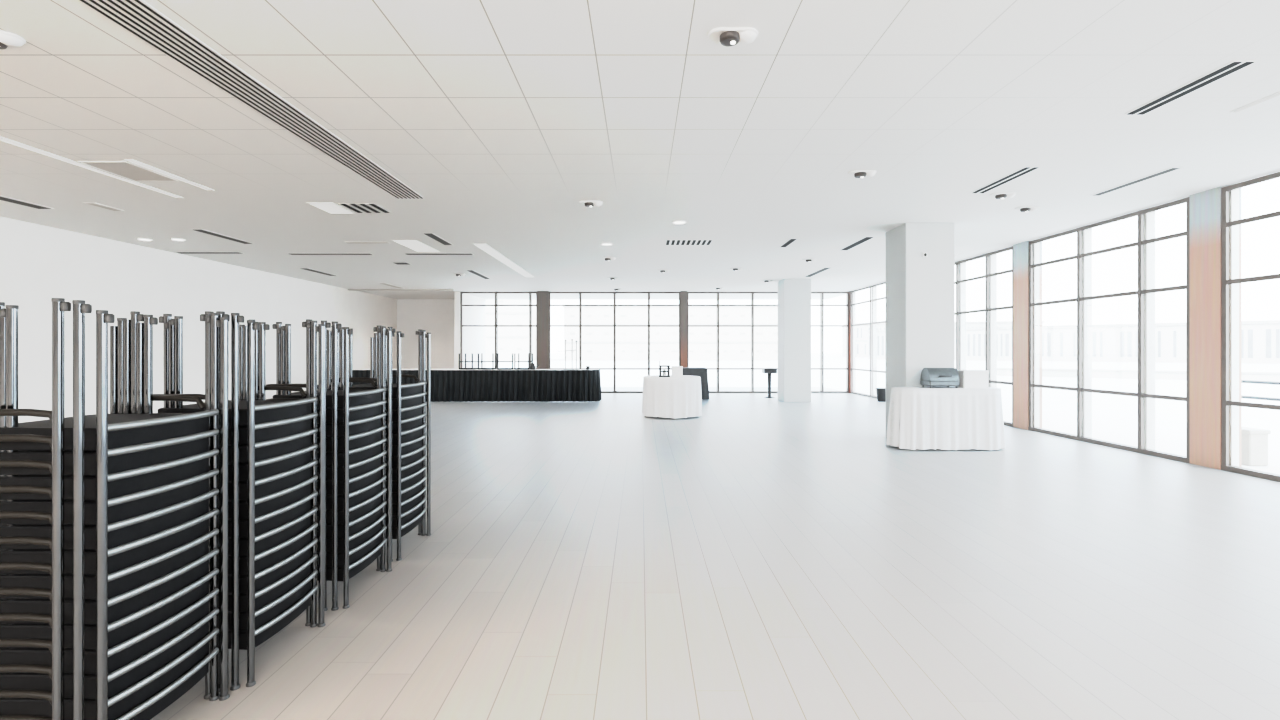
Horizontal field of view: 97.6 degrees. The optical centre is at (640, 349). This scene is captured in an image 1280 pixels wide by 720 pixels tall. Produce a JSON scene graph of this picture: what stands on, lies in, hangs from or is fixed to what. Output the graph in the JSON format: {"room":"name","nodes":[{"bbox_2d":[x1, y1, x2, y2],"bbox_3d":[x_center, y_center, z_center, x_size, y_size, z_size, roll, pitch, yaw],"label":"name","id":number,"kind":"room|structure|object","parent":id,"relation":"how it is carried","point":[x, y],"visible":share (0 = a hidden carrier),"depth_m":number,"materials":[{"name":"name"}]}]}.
{"room":"event hall","nodes":[
{"label":"event hall","id":0,"kind":"room"},
{"bbox_2d":[0,217,396,422],"bbox_3d":[-8.600,-0.235,6.750,0.200,3.070,25.900,0,0,0],"label":"wall","id":1,"kind":"structure","parent":0,"point":[39,264],"depth_m":9.65,"materials":[{"name":"paint"}]},
{"bbox_2d":[348,289,453,290],"bbox_3d":[-6.980,-1.752,16.280,3.040,0.035,0.100,0,0,0],"label":"trim","id":2,"kind":"structure","parent":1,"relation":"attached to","point":[348,289],"depth_m":16.31,"materials":[{"name":"white paint"}]},
{"bbox_2d":[397,299,453,368],"bbox_3d":[-7.060,-0.235,19.600,2.880,3.070,0.200,0,0,0],"label":"wall","id":3,"kind":"structure","parent":0,"point":[435,316],"depth_m":19.50,"materials":[{"name":"grey paint"}]},
{"bbox_2d":[454,291,485,368],"bbox_3d":[-5.540,-0.235,18.285,0.160,3.070,2.830,0,0,0],"label":"wall","id":4,"kind":"structure","parent":0,"point":[474,337],"depth_m":18.04,"materials":[{"name":"paint"}]},
{"bbox_2d":[460,292,536,368],"bbox_3d":[-4.290,-0.230,17.012,2.340,3.060,0.175,0,0,0],"label":"window","id":5,"kind":"structure","parent":4,"relation":"in","point":[462,305],"depth_m":16.93,"materials":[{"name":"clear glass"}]},
{"bbox_2d":[537,291,547,368],"bbox_3d":[-2.960,-0.235,17.005,0.320,3.070,0.250,0,0,0],"label":"column","id":6,"kind":"structure","parent":0,"point":[542,296],"depth_m":16.88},
{"bbox_2d":[0,0,1279,299],"bbox_3d":[-1.075,-1.870,6.750,15.250,0.200,25.900,0,0,0],"label":"ceiling","id":7,"kind":"structure","parent":0,"point":[505,116],"depth_m":4.43,"materials":[{"name":"tile"}]},
{"bbox_2d":[0,31,25,48],"bbox_3d":[-3.640,-1.740,3.160,0.280,0.060,0.124,0,0,0],"label":"spotlight","id":8,"kind":"object","parent":7,"relation":"attached to","point":[7,39],"visible":1,"depth_m":3.15,"materials":[{"name":"white"}]},
{"bbox_2d":[0,195,53,208],"bbox_3d":[-7.440,-1.766,6.550,0.220,0.009,0.900,0,0,0],"label":"ceiling vent","id":9,"kind":"object","parent":7,"relation":"in","point":[2,198],"visible":1,"depth_m":6.73,"materials":[{"name":"grey metal"}]},
{"bbox_2d":[0,137,182,197],"bbox_3d":[-5.355,-1.766,5.350,0.090,0.008,2.300,0,0,0],"label":"light panel","id":10,"kind":"object","parent":7,"relation":"attached to","point":[2,139],"visible":1,"depth_m":5.36,"materials":[{"name":"white plastic"}]},
{"bbox_2d":[78,161,177,180],"bbox_3d":[-5.055,-1.766,5.550,0.450,0.008,0.600,0,0,0],"label":"access panel","id":11,"kind":"object","parent":7,"relation":"attached to","point":[125,169],"visible":1,"depth_m":5.51,"materials":[{"name":"white metal"}]},
{"bbox_2d":[124,159,214,190],"bbox_3d":[-4.760,-1.766,5.700,0.080,0.008,1.000,0,0,0],"label":"light panel","id":12,"kind":"object","parent":7,"relation":"attached to","point":[127,160],"visible":1,"depth_m":5.62,"materials":[{"name":"white plastic"}]},
{"bbox_2d":[190,229,253,243],"bbox_3d":[-6.510,-1.766,8.750,0.180,0.009,1.100,0,0,0],"label":"ceiling vent","id":13,"kind":"object","parent":7,"relation":"in","point":[198,230],"visible":1,"depth_m":8.69,"materials":[{"name":"grey metal"}]},
{"bbox_2d":[78,0,423,198],"bbox_3d":[-2.680,-1.766,3.560,0.320,0.009,5.920,0,0,0],"label":"ceiling vent","id":14,"kind":"object","parent":7,"relation":"in","point":[139,18],"visible":1,"depth_m":3.66,"materials":[{"name":"white metal"}]},
{"bbox_2d":[287,253,372,254],"bbox_3d":[-5.715,-1.766,10.310,1.510,0.009,0.180,0,0,0],"label":"ceiling vent","id":15,"kind":"object","parent":7,"relation":"in","point":[287,253],"visible":1,"depth_m":10.24,"materials":[{"name":"grey metal"}]},
{"bbox_2d":[307,203,354,213],"bbox_3d":[-3.860,-1.766,6.985,0.320,0.008,0.530,0,0,0],"label":"light panel","id":16,"kind":"object","parent":7,"relation":"attached to","point":[332,208],"visible":1,"depth_m":6.99,"materials":[{"name":"white plastic"}]},
{"bbox_2d":[337,203,391,212],"bbox_3d":[-3.430,-1.766,6.975,0.460,0.009,0.450,0,0,0],"label":"ceiling vent","id":17,"kind":"object","parent":7,"relation":"in","point":[356,207],"visible":1,"depth_m":6.93,"materials":[{"name":"white metal"}]},
{"bbox_2d":[391,240,439,251],"bbox_3d":[-3.820,-1.766,9.550,0.400,0.008,1.100,0,0,0],"label":"light panel","id":18,"kind":"object","parent":7,"relation":"attached to","point":[415,245],"visible":1,"depth_m":9.46,"materials":[{"name":"white plastic"}]},
{"bbox_2d":[472,243,533,276],"bbox_3d":[-2.690,-1.766,11.450,0.220,0.008,4.300,0,0,0],"label":"light panel","id":19,"kind":"object","parent":7,"relation":"attached to","point":[486,248],"visible":1,"depth_m":10.80,"materials":[{"name":"white plastic"}]},
{"bbox_2d":[665,240,712,244],"bbox_3d":[0.780,-1.766,9.200,0.760,0.009,0.400,0,0,0],"label":"ceiling vent","id":20,"kind":"object","parent":7,"relation":"in","point":[668,242],"visible":1,"depth_m":9.17,"materials":[{"name":"white metal"}]},
{"bbox_2d":[708,27,757,46],"bbox_3d":[0.514,-1.740,3.130,0.280,0.060,0.124,0,0,0],"label":"spotlight","id":21,"kind":"object","parent":7,"relation":"attached to","point":[727,36],"visible":1,"depth_m":3.09,"materials":[{"name":"white plastic"}]},
{"bbox_2d":[848,170,876,177],"bbox_3d":[2.200,-1.740,5.570,0.280,0.060,0.124,0,0,0],"label":"spotlight","id":22,"kind":"object","parent":7,"relation":"attached to","point":[857,173],"visible":1,"depth_m":5.53,"materials":[{"name":"white"}]},
{"bbox_2d":[970,167,1039,192],"bbox_3d":[3.780,-1.766,5.850,0.160,0.009,0.900,0,0,0],"label":"ceiling vent","id":23,"kind":"object","parent":7,"relation":"in","point":[1020,172],"visible":1,"depth_m":5.79,"materials":[{"name":"white metal"}]},
{"bbox_2d":[1090,167,1182,195],"bbox_3d":[5.190,-1.766,5.910,0.120,0.009,0.980,0,0,0],"label":"ceiling vent","id":24,"kind":"object","parent":7,"relation":"in","point":[1170,169],"visible":1,"depth_m":5.85,"materials":[{"name":"white metal"}]},
{"bbox_2d":[1124,60,1257,114],"bbox_3d":[3.695,-1.766,3.810,0.150,0.009,0.780,0,0,0],"label":"ceiling vent","id":25,"kind":"object","parent":7,"relation":"in","point":[1233,66],"visible":1,"depth_m":3.74,"materials":[{"name":"white metal"}]},
{"bbox_2d":[1230,91,1279,111],"bbox_3d":[4.400,-1.766,3.805,0.060,0.009,0.710,0,0,0],"label":"ceiling vent","id":26,"kind":"object","parent":7,"relation":"in","point":[1277,94],"visible":1,"depth_m":3.98,"materials":[{"name":"white metal"}]},
{"bbox_2d":[681,291,686,366],"bbox_3d":[1.295,-0.235,17.005,0.190,3.070,0.250,0,0,0],"label":"column","id":27,"kind":"structure","parent":0,"point":[683,293],"depth_m":16.88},
{"bbox_2d":[151,387,1279,719],"bbox_3d":[-1.150,1.360,6.750,15.100,0.120,25.900,0,0,0],"label":"floor","id":28,"kind":"structure","parent":0,"point":[753,556],"depth_m":3.09,"materials":[{"name":"white wood"}]},
{"bbox_2d":[0,599,229,719],"bbox_3d":[-1.762,1.115,1.855,0.444,0.370,0.505,0,0,0],"label":"chair","id":29,"kind":"object","parent":28,"relation":"on","point":[155,704],"visible":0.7,"depth_m":1.86,"materials":[{"name":"silver metal"}]},
{"bbox_2d":[0,579,219,719],"bbox_3d":[-1.763,1.078,1.847,0.442,0.444,0.521,0,0,0],"label":"chair","id":30,"kind":"object","parent":29,"relation":"on","point":[12,702],"visible":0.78,"depth_m":1.69,"materials":[{"name":"silver metal"}]},
{"bbox_2d":[0,559,218,719],"bbox_3d":[-1.763,1.041,1.847,0.442,0.518,0.540,0,0,0],"label":"chair","id":31,"kind":"object","parent":30,"relation":"on","point":[53,679],"visible":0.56,"depth_m":1.67,"materials":[{"name":"silver metal"}]},
{"bbox_2d":[0,540,227,673],"bbox_3d":[-1.763,0.836,1.855,0.442,0.254,0.505,0,0,0],"label":"chair","id":32,"kind":"object","parent":31,"relation":"on","point":[101,659],"visible":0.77,"depth_m":1.67,"materials":[{"name":"silver metal"}]},
{"bbox_2d":[0,520,218,650],"bbox_3d":[-1.763,0.762,1.849,0.442,0.254,0.517,0,0,0],"label":"chair","id":33,"kind":"object","parent":32,"relation":"on","point":[78,635],"visible":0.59,"depth_m":1.67,"materials":[{"name":"silver metal"}]},
{"bbox_2d":[0,500,218,626],"bbox_3d":[-1.763,0.688,1.847,0.442,0.254,0.533,0,0,0],"label":"chair","id":34,"kind":"object","parent":33,"relation":"on","point":[122,605],"visible":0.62,"depth_m":1.67,"materials":[{"name":"silver metal"}]},
{"bbox_2d":[0,481,227,599],"bbox_3d":[-1.763,0.615,1.855,0.442,0.254,0.505,0,0,0],"label":"chair","id":35,"kind":"object","parent":34,"relation":"on","point":[116,583],"visible":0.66,"depth_m":1.68,"materials":[{"name":"silver metal"}]},
{"bbox_2d":[0,461,218,574],"bbox_3d":[-1.763,0.541,1.849,0.442,0.254,0.517,0,0,0],"label":"chair","id":36,"kind":"object","parent":35,"relation":"on","point":[77,559],"visible":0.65,"depth_m":1.67,"materials":[{"name":"silver metal"}]},
{"bbox_2d":[0,441,218,549],"bbox_3d":[-1.763,0.467,1.847,0.442,0.254,0.533,0,0,0],"label":"chair","id":37,"kind":"object","parent":36,"relation":"on","point":[125,531],"visible":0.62,"depth_m":1.67,"materials":[{"name":"silver metal"}]},
{"bbox_2d":[0,421,227,524],"bbox_3d":[-1.763,0.394,1.855,0.442,0.254,0.505,0,0,0],"label":"chair","id":38,"kind":"object","parent":37,"relation":"on","point":[116,509],"visible":0.61,"depth_m":1.68,"materials":[{"name":"silver metal"}]},
{"bbox_2d":[0,300,218,500],"bbox_3d":[-1.763,0.152,1.849,0.442,0.589,0.518,0,0,0],"label":"chair","id":39,"kind":"object","parent":38,"relation":"on","point":[127,482],"visible":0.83,"depth_m":1.68,"materials":[{"name":"silver metal"}]},
{"bbox_2d":[0,298,218,475],"bbox_3d":[-1.763,0.113,1.847,0.442,0.520,0.535,0,0,0],"label":"chair","id":40,"kind":"object","parent":39,"relation":"on","point":[120,459],"visible":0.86,"depth_m":1.69,"materials":[{"name":"silver metal"}]},
{"bbox_2d":[0,305,228,450],"bbox_3d":[-1.758,0.082,1.855,0.452,0.435,0.505,0,0,0],"label":"chair","id":41,"kind":"object","parent":40,"relation":"on","point":[119,430],"visible":0.94,"depth_m":1.73,"materials":[{"name":"silver metal"}]},
{"bbox_2d":[228,547,324,686],"bbox_3d":[-1.713,1.115,2.405,0.444,0.370,0.505,0,0,0],"label":"chair","id":42,"kind":"object","parent":28,"relation":"on","point":[249,639],"visible":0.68,"depth_m":2.28,"materials":[{"name":"silver metal"}]},
{"bbox_2d":[228,532,317,690],"bbox_3d":[-1.714,1.078,2.397,0.442,0.444,0.521,0,0,0],"label":"chair","id":43,"kind":"object","parent":42,"relation":"on","point":[237,621],"visible":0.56,"depth_m":2.25,"materials":[{"name":"silver metal"}]},
{"bbox_2d":[219,525,317,691],"bbox_3d":[-1.714,1.041,2.397,0.442,0.518,0.540,0,0,0],"label":"chair","id":44,"kind":"object","parent":43,"relation":"on","point":[267,594],"visible":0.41,"depth_m":2.33,"materials":[{"name":"silver metal"}]},
{"bbox_2d":[228,500,323,593],"bbox_3d":[-1.714,0.836,2.405,0.442,0.254,0.505,0,0,0],"label":"chair","id":45,"kind":"object","parent":44,"relation":"on","point":[252,580],"visible":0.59,"depth_m":2.30,"materials":[{"name":"silver metal"}]},
{"bbox_2d":[228,485,317,574],"bbox_3d":[-1.714,0.762,2.399,0.442,0.254,0.517,0,0,0],"label":"chair","id":46,"kind":"object","parent":45,"relation":"on","point":[265,559],"visible":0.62,"depth_m":2.29,"materials":[{"name":"silver metal"}]},
{"bbox_2d":[219,477,317,556],"bbox_3d":[-1.714,0.688,2.397,0.442,0.254,0.533,0,0,0],"label":"chair","id":47,"kind":"object","parent":46,"relation":"on","point":[267,540],"visible":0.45,"depth_m":2.32,"materials":[{"name":"silver metal"}]},
{"bbox_2d":[228,454,323,537],"bbox_3d":[-1.714,0.615,2.405,0.442,0.254,0.505,0,0,0],"label":"chair","id":48,"kind":"object","parent":47,"relation":"on","point":[264,523],"visible":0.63,"depth_m":2.30,"materials":[{"name":"silver metal"}]},
{"bbox_2d":[204,438,317,518],"bbox_3d":[-1.714,0.541,2.399,0.442,0.254,0.517,0,0,0],"label":"chair","id":49,"kind":"object","parent":48,"relation":"on","point":[266,504],"visible":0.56,"depth_m":2.29,"materials":[{"name":"silver metal"}]},
{"bbox_2d":[219,429,317,500],"bbox_3d":[-1.714,0.467,2.397,0.442,0.254,0.533,0,0,0],"label":"chair","id":50,"kind":"object","parent":49,"relation":"on","point":[265,486],"visible":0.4,"depth_m":2.32,"materials":[{"name":"silver metal"}]},
{"bbox_2d":[228,407,323,481],"bbox_3d":[-1.714,0.394,2.405,0.442,0.254,0.505,0,0,0],"label":"chair","id":51,"kind":"object","parent":50,"relation":"on","point":[268,467],"visible":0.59,"depth_m":2.30,"materials":[{"name":"silver metal"}]},
{"bbox_2d":[164,313,317,462],"bbox_3d":[-1.714,0.152,2.398,0.442,0.589,0.518,0,0,0],"label":"chair","id":52,"kind":"object","parent":51,"relation":"on","point":[267,449],"visible":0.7,"depth_m":2.24,"materials":[{"name":"silver metal"}]},
{"bbox_2d":[153,311,317,444],"bbox_3d":[-1.714,0.113,2.397,0.442,0.520,0.535,0,0,0],"label":"chair","id":53,"kind":"object","parent":52,"relation":"on","point":[266,431],"visible":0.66,"depth_m":2.32,"materials":[{"name":"silver metal"}]},
{"bbox_2d":[153,316,324,425],"bbox_3d":[-1.709,0.082,2.405,0.452,0.435,0.505,0,0,0],"label":"chair","id":54,"kind":"object","parent":53,"relation":"on","point":[256,407],"visible":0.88,"depth_m":2.31,"materials":[{"name":"silver metal"}]},
{"bbox_2d":[317,508,391,608],"bbox_3d":[-1.688,1.115,3.060,0.444,0.370,0.505,0,0,0],"label":"chair","id":55,"kind":"object","parent":28,"relation":"on","point":[347,571],"visible":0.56,"depth_m":2.91,"materials":[{"name":"silver metal"}]},
{"bbox_2d":[317,495,386,610],"bbox_3d":[-1.689,1.078,3.052,0.442,0.444,0.521,0,0,0],"label":"chair","id":56,"kind":"object","parent":55,"relation":"on","point":[334,558],"visible":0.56,"depth_m":2.89,"materials":[{"name":"silver metal"}]},
{"bbox_2d":[317,490,386,610],"bbox_3d":[-1.689,1.041,3.052,0.442,0.518,0.540,0,0,0],"label":"chair","id":57,"kind":"object","parent":56,"relation":"on","point":[361,536],"visible":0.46,"depth_m":2.89,"materials":[{"name":"silver metal"}]},
{"bbox_2d":[317,471,390,537],"bbox_3d":[-1.689,0.836,3.060,0.442,0.254,0.505,0,0,0],"label":"chair","id":58,"kind":"object","parent":57,"relation":"on","point":[352,527],"visible":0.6,"depth_m":2.93,"materials":[{"name":"silver metal"}]},
{"bbox_2d":[317,458,386,523],"bbox_3d":[-1.689,0.762,3.054,0.442,0.254,0.517,0,0,0],"label":"chair","id":59,"kind":"object","parent":58,"relation":"on","point":[334,514],"visible":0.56,"depth_m":2.92,"materials":[{"name":"silver metal"}]},
{"bbox_2d":[317,452,386,508],"bbox_3d":[-1.689,0.688,3.052,0.442,0.254,0.533,0,0,0],"label":"chair","id":60,"kind":"object","parent":59,"relation":"on","point":[356,497],"visible":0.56,"depth_m":2.92,"materials":[{"name":"silver metal"}]},
{"bbox_2d":[317,433,390,494],"bbox_3d":[-1.689,0.615,3.060,0.442,0.254,0.505,0,0,0],"label":"chair","id":61,"kind":"object","parent":60,"relation":"on","point":[361,481],"visible":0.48,"depth_m":2.93,"materials":[{"name":"silver metal"}]},
{"bbox_2d":[317,420,386,480],"bbox_3d":[-1.689,0.541,3.054,0.442,0.254,0.517,0,0,0],"label":"chair","id":62,"kind":"object","parent":61,"relation":"on","point":[356,469],"visible":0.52,"depth_m":2.92,"materials":[{"name":"silver metal"}]},
{"bbox_2d":[317,418,386,465],"bbox_3d":[-1.689,0.467,3.052,0.442,0.254,0.533,0,0,0],"label":"chair","id":63,"kind":"object","parent":62,"relation":"on","point":[365,452],"visible":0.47,"depth_m":2.92,"materials":[{"name":"silver metal"}]},
{"bbox_2d":[317,395,390,451],"bbox_3d":[-1.689,0.394,3.060,0.442,0.254,0.505,0,0,0],"label":"chair","id":64,"kind":"object","parent":63,"relation":"on","point":[355,441],"visible":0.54,"depth_m":2.93,"materials":[{"name":"silver metal"}]},
{"bbox_2d":[277,322,386,436],"bbox_3d":[-1.689,0.152,3.054,0.442,0.589,0.518,0,0,0],"label":"chair","id":65,"kind":"object","parent":64,"relation":"on","point":[371,423],"visible":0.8,"depth_m":2.89,"materials":[{"name":"silver metal"}]},
{"bbox_2d":[266,320,386,422],"bbox_3d":[-1.689,0.113,3.052,0.442,0.520,0.535,0,0,0],"label":"chair","id":66,"kind":"object","parent":65,"relation":"on","point":[373,409],"visible":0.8,"depth_m":2.90,"materials":[{"name":"silver metal"}]},
{"bbox_2d":[266,324,391,408],"bbox_3d":[-1.684,0.082,3.060,0.452,0.435,0.505,0,0,0],"label":"chair","id":67,"kind":"object","parent":66,"relation":"on","point":[353,397],"visible":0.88,"depth_m":2.90,"materials":[{"name":"silver metal"}]},
{"bbox_2d":[386,482,430,560],"bbox_3d":[-1.698,1.115,3.700,0.444,0.370,0.505,0,0,0],"label":"chair","id":68,"kind":"object","parent":28,"relation":"on","point":[400,530],"visible":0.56,"depth_m":3.60,"materials":[{"name":"silver metal"}]},
{"bbox_2d":[386,472,426,561],"bbox_3d":[-1.699,1.078,3.692,0.442,0.444,0.521,0,0,0],"label":"chair","id":69,"kind":"object","parent":68,"relation":"on","point":[411,513],"visible":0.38,"depth_m":3.70,"materials":[{"name":"silver metal"}]},
{"bbox_2d":[386,478,426,534],"bbox_3d":[-1.699,1.041,3.692,0.442,0.518,0.540,0,0,0],"label":"chair","id":70,"kind":"object","parent":69,"relation":"on","point":[415,499],"visible":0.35,"depth_m":3.65,"materials":[{"name":"silver metal"}]},
{"bbox_2d":[386,451,430,503],"bbox_3d":[-1.699,0.836,3.700,0.442,0.254,0.505,0,0,0],"label":"chair","id":71,"kind":"object","parent":70,"relation":"on","point":[402,495],"visible":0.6,"depth_m":3.60,"materials":[{"name":"silver metal"}]},
{"bbox_2d":[386,440,426,491],"bbox_3d":[-1.699,0.762,3.694,0.442,0.254,0.517,0,0,0],"label":"chair","id":72,"kind":"object","parent":71,"relation":"on","point":[406,482],"visible":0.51,"depth_m":3.64,"materials":[{"name":"silver metal"}]},
{"bbox_2d":[386,446,426,479],"bbox_3d":[-1.699,0.688,3.692,0.442,0.254,0.533,0,0,0],"label":"chair","id":73,"kind":"object","parent":72,"relation":"on","point":[411,468],"visible":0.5,"depth_m":3.61,"materials":[{"name":"silver metal"}]},
{"bbox_2d":[386,419,430,468],"bbox_3d":[-1.699,0.615,3.700,0.442,0.254,0.505,0,0,0],"label":"chair","id":74,"kind":"object","parent":73,"relation":"on","point":[403,460],"visible":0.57,"depth_m":3.61,"materials":[{"name":"silver metal"}]},
{"bbox_2d":[386,409,426,456],"bbox_3d":[-1.699,0.541,3.694,0.442,0.254,0.517,0,0,0],"label":"chair","id":75,"kind":"object","parent":74,"relation":"on","point":[407,447],"visible":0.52,"depth_m":3.64,"materials":[{"name":"silver metal"}]},
{"bbox_2d":[386,423,426,444],"bbox_3d":[-1.699,0.467,3.692,0.442,0.254,0.533,0,0,0],"label":"chair","id":76,"kind":"object","parent":75,"relation":"on","point":[414,433],"visible":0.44,"depth_m":3.61,"materials":[{"name":"silver metal"}]},
{"bbox_2d":[386,388,430,432],"bbox_3d":[-1.699,0.394,3.700,0.442,0.254,0.505,0,0,0],"label":"chair","id":77,"kind":"object","parent":76,"relation":"on","point":[406,424],"visible":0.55,"depth_m":3.60,"materials":[{"name":"silver metal"}]},
{"bbox_2d":[386,327,426,420],"bbox_3d":[-1.699,0.152,3.693,0.442,0.589,0.518,0,0,0],"label":"chair","id":78,"kind":"object","parent":77,"relation":"on","point":[413,411],"visible":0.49,"depth_m":3.73,"materials":[{"name":"silver metal"}]},
{"bbox_2d":[338,327,426,409],"bbox_3d":[-1.699,0.113,3.692,0.442,0.520,0.535,0,0,0],"label":"chair","id":79,"kind":"object","parent":78,"relation":"on","point":[411,400],"visible":0.44,"depth_m":3.90,"materials":[{"name":"silver metal"}]},
{"bbox_2d":[349,329,430,397],"bbox_3d":[-1.694,0.082,3.700,0.452,0.435,0.505,0,0,0],"label":"chair","id":80,"kind":"object","parent":79,"relation":"on","point":[406,389],"visible":0.62,"depth_m":3.55,"materials":[{"name":"silver metal"}]},
{"bbox_2d":[353,369,601,401],"bbox_3d":[-4.192,0.900,14.367,6.332,0.800,0.827,0,0,0],"label":"buffet table","id":81,"kind":"object","parent":28,"relation":"on","point":[447,385],"visible":0.68,"depth_m":14.03,"materials":[{"name":"black fabric"}]},
{"bbox_2d":[548,292,680,392],"bbox_3d":[-0.800,-0.230,17.012,4.000,3.060,0.175,0,0,0],"label":"window","id":82,"kind":"structure","parent":28,"relation":"on","point":[580,305],"depth_m":16.93,"materials":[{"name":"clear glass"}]},
{"bbox_2d":[687,292,848,392],"bbox_3d":[3.845,-0.230,17.012,4.910,3.060,0.175,0,0,0],"label":"window","id":83,"kind":"structure","parent":28,"relation":"on","point":[717,305],"depth_m":16.93,"materials":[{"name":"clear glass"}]},
{"bbox_2d":[762,368,776,397],"bbox_3d":[3.500,0.895,15.250,0.340,0.810,0.340,0,0,0],"label":"pedestal table","id":84,"kind":"object","parent":28,"relation":"on","point":[769,371],"visible":1,"depth_m":15.20,"materials":[{"name":"grey metal"}]},
{"bbox_2d":[850,282,884,398],"bbox_3d":[6.383,-0.230,14.675,0.175,3.060,4.350,0,0,0],"label":"window","id":85,"kind":"structure","parent":28,"relation":"on","point":[853,303],"depth_m":15.45,"materials":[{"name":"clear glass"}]},
{"bbox_2d":[955,246,1012,426],"bbox_3d":[6.383,-0.230,10.810,0.175,3.060,2.700,0,0,0],"label":"window","id":86,"kind":"structure","parent":28,"relation":"on","point":[991,273],"depth_m":10.21,"materials":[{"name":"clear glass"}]},
{"bbox_2d":[1028,197,1188,462],"bbox_3d":[6.383,-0.230,7.760,0.175,3.060,2.680,0,0,0],"label":"window","id":87,"kind":"structure","parent":28,"relation":"on","point":[1146,395],"depth_m":7.25,"materials":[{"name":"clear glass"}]},
{"bbox_2d":[1221,172,1279,481],"bbox_3d":[6.383,-0.230,4.710,0.175,3.060,2.740,0,0,0],"label":"window","id":88,"kind":"structure","parent":28,"relation":"on","point":[1230,222],"depth_m":6.03,"materials":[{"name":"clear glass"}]},
{"bbox_3d":[0.610,0.914,11.050,1.100,0.771,1.100,0,0,0],"label":"round table","id":89,"kind":"object","parent":28,"relation":"on","visible":0},
{"bbox_2d":[642,375,701,418],"bbox_3d":[0.609,0.901,11.050,1.178,0.765,1.188,0,0,0],"label":"tablecloth","id":90,"kind":"object","parent":89,"relation":"on","point":[663,397],"visible":0.98,"depth_m":10.57,"materials":[{"name":"white fabric"}]},
{"bbox_3d":[1.360,0.893,15.000,0.720,0.815,0.720,0,0,0],"label":"square table","id":91,"kind":"object","parent":28,"relation":"on","visible":0},
{"bbox_2d":[683,367,708,398],"bbox_3d":[1.360,0.881,15.000,0.858,0.807,0.858,0,0,0],"label":"tablecloth","id":92,"kind":"object","parent":91,"relation":"on","point":[702,372],"visible":0.45,"depth_m":14.62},
{"bbox_3d":[4.070,0.907,7.490,1.360,0.786,0.450,0,0,0],"label":"console table","id":93,"kind":"object","parent":28,"relation":"on","visible":0},
{"bbox_2d":[886,387,1004,449],"bbox_3d":[4.065,0.898,7.467,1.510,0.784,0.570,0,0,0],"label":"tablecloth","id":94,"kind":"object","parent":93,"relation":"on","point":[921,418],"visible":0.99,"depth_m":7.24,"materials":[{"name":"white fabric"}]},
{"bbox_2d":[920,368,959,387],"bbox_3d":[4.000,0.371,7.481,0.400,0.270,0.298,0,0,0],"label":"chafing dish","id":95,"kind":"object","parent":94,"relation":"on","point":[930,377],"visible":1,"depth_m":7.39,"materials":[{"name":"silver metal"}]},
{"bbox_2d":[954,370,988,387],"bbox_3d":[4.420,0.388,7.500,0.330,0.236,0.250,0,0,0],"label":"box","id":96,"kind":"object","parent":94,"relation":"on","point":[968,378],"visible":0.84,"depth_m":7.38,"materials":[{"name":"white cardboard"}]},
{"bbox_2d":[778,279,810,401],"bbox_3d":[3.900,-0.235,14.275,0.680,3.070,0.650,0,0,0],"label":"column","id":97,"kind":"structure","parent":0,"point":[794,295],"depth_m":13.95,"materials":[{"name":"paint"}]},
{"bbox_2d":[885,223,954,436],"bbox_3d":[4.020,-0.235,8.110,0.680,3.070,0.660,0,0,0],"label":"column","id":98,"kind":"structure","parent":0,"point":[919,290],"depth_m":7.78,"materials":[{"name":"paint"}]},
{"bbox_2d":[1013,241,1041,429],"bbox_3d":[6.404,-0.235,9.280,0.232,3.070,0.360,0,0,0],"label":"column","id":99,"kind":"structure","parent":0,"point":[1021,250],"depth_m":9.23,"materials":[{"name":"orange paint"}]},
{"bbox_2d":[1189,187,1241,469],"bbox_3d":[6.404,-0.235,6.250,0.232,3.070,0.340,0,0,0],"label":"column","id":100,"kind":"structure","parent":0,"point":[1204,207],"depth_m":6.22,"materials":[{"name":"orange paint"}]},
{"label":"outside","id":101,"kind":"structure","parent":0,"visible":0},
{"bbox_2d":[486,353,1279,474],"bbox_3d":[10.000,1.550,100.000,320.000,0.200,320.000,0,0,0],"label":"ground","id":102,"kind":"structure","parent":101,"point":[1114,417],"depth_m":20.56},
{"bbox_2d":[486,300,535,360],"bbox_3d":[-27.298,-3.475,78.966,24.400,9.850,10.450,0,0,-3],"label":"building","id":103,"kind":"structure","parent":102,"relation":"on","point":[511,340],"depth_m":74.57,"materials":[{"name":"white"}]},
{"bbox_2d":[562,304,777,359],"bbox_3d":[6.000,-2.525,84.975,34.400,7.950,10.450,0,0,0],"label":"building","id":104,"kind":"structure","parent":102,"relation":"on","point":[597,342],"depth_m":80.00,"materials":[{"name":"white"}]},
{"bbox_2d":[842,321,1044,356],"bbox_3d":[59.478,-1.975,113.789,34.400,6.850,12.450,0,0,14],"label":"building","id":105,"kind":"structure","parent":102,"relation":"on","point":[861,334],"depth_m":111.45,"materials":[{"name":"white"}]},
{"bbox_2d":[866,320,1279,363],"bbox_3d":[66.073,-0.875,70.372,70.400,4.650,12.450,0,0,43],"label":"building","id":106,"kind":"structure","parent":102,"relation":"on","point":[1260,339],"depth_m":69.10,"materials":[{"name":"white"}]},
{"bbox_2d":[997,368,1279,381],"bbox_3d":[34.000,1.235,22.000,34.510,0.430,0.511,0,0,36],"label":"wall","id":107,"kind":"structure","parent":102,"relation":"on","point":[1096,373],"depth_m":28.41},
{"bbox_2d":[1242,427,1270,465],"bbox_3d":[7.720,1.225,7.150,0.270,0.450,0.350,0,0,0],"label":"planter","id":108,"kind":"object","parent":102,"relation":"on","point":[1254,440],"visible":0.59,"depth_m":6.99,"materials":[{"name":"white"}]},
{"bbox_2d":[1242,380,1279,400],"bbox_3d":[8.600,0.940,6.700,0.044,1.021,4.000,0,0,0],"label":"railing","id":109,"kind":"object","parent":102,"relation":"on","point":[1243,381],"visible":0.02,"depth_m":7.75,"materials":[{"name":"white metal"}]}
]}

